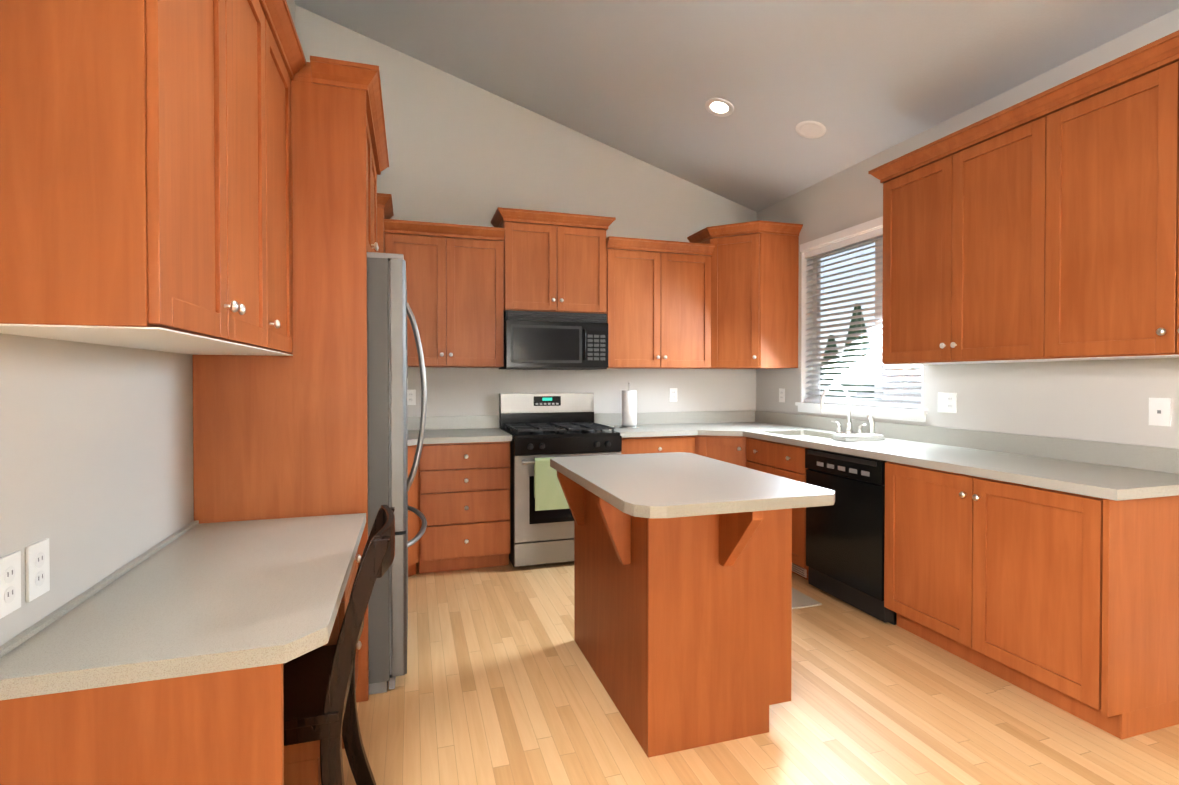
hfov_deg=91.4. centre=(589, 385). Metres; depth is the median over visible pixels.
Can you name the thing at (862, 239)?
window blinds
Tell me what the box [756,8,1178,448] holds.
wall
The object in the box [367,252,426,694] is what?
refrigerator
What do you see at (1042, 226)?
upper cabinet
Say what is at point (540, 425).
range
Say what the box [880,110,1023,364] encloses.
upper cabinet
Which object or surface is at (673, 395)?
electrical outlet
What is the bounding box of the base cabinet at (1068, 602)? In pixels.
[884,461,1178,738]
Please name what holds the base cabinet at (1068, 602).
on the floor
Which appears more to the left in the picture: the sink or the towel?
the towel
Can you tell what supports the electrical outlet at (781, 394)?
attached to the wall at (1100, 400)
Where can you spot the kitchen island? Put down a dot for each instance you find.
(683, 600)
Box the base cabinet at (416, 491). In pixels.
[408,445,423,576]
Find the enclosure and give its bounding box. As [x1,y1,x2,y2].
[192,56,388,702]
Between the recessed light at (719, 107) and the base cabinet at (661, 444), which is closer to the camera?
the recessed light at (719, 107)
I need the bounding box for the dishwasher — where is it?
[805,448,896,624]
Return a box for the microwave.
[499,310,607,369]
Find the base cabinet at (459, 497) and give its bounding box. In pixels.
[422,441,510,572]
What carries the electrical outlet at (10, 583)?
attached to the wall at (96, 463)
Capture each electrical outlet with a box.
[0,551,20,618]
[25,538,49,601]
[407,390,415,404]
[669,388,676,401]
[779,388,784,401]
[938,392,956,412]
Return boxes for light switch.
[1149,398,1170,425]
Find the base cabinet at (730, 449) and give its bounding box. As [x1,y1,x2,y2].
[692,435,747,466]
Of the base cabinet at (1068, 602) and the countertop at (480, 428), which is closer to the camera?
the base cabinet at (1068, 602)
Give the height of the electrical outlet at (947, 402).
0.116 m
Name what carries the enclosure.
on the floor
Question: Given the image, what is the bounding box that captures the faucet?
[820,384,874,433]
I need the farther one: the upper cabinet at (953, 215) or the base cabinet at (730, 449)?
the base cabinet at (730, 449)
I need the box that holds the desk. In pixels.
[0,513,365,784]
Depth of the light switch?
2.39 m
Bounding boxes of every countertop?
[408,415,511,445]
[594,411,739,437]
[716,410,1178,500]
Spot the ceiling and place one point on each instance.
(646, 80)
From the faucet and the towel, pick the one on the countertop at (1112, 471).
the faucet
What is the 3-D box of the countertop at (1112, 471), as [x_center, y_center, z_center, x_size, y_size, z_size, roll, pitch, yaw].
[1.658,0.368,3.593,0.658,0.250,3.168,0,1,-17]
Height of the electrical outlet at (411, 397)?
0.116 m
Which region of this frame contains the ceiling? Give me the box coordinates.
[294,0,1178,211]
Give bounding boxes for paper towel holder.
[619,382,638,427]
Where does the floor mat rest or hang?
on the floor
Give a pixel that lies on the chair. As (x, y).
(319, 692)
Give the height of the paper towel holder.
0.362 m
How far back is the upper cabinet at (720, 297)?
4.42 m
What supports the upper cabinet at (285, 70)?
attached to the wall at (96, 463)
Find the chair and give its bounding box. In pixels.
[283,505,394,784]
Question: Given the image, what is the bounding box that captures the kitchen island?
[550,452,834,757]
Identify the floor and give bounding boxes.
[319,559,1178,784]
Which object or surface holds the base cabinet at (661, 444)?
on the floor
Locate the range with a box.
[500,393,621,566]
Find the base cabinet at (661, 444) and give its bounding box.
[620,435,691,453]
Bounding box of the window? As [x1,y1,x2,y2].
[795,216,927,421]
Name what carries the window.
in the wall at (1100, 400)
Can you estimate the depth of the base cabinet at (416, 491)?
3.74 m
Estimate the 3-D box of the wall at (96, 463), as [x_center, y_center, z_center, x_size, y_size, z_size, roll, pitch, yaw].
[-0.067,-0.751,-2.619,0.120,4.150,14.000,0,1,-17]
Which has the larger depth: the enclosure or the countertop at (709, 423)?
the countertop at (709, 423)
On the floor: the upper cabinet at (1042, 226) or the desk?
the desk
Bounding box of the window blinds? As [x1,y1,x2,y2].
[804,228,921,408]
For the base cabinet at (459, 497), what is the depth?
3.84 m
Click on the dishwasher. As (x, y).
(845, 541)
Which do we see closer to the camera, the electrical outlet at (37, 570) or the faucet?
the electrical outlet at (37, 570)
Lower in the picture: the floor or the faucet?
the floor
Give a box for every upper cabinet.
[0,0,279,355]
[173,20,295,355]
[377,193,802,368]
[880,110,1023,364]
[1024,42,1178,361]
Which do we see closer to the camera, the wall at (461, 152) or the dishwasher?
the dishwasher
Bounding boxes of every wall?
[0,0,295,645]
[295,5,756,427]
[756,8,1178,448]
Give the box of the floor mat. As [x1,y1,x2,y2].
[792,588,821,608]
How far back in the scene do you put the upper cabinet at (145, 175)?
1.04 m
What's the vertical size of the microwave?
0.423 m
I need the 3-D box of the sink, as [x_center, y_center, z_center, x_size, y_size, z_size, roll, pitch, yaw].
[1.686,0.326,3.608,0.300,0.032,0.120,0,1,-17]
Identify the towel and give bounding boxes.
[534,457,568,510]
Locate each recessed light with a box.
[705,98,733,116]
[795,121,825,137]
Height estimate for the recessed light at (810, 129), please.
0.062 m

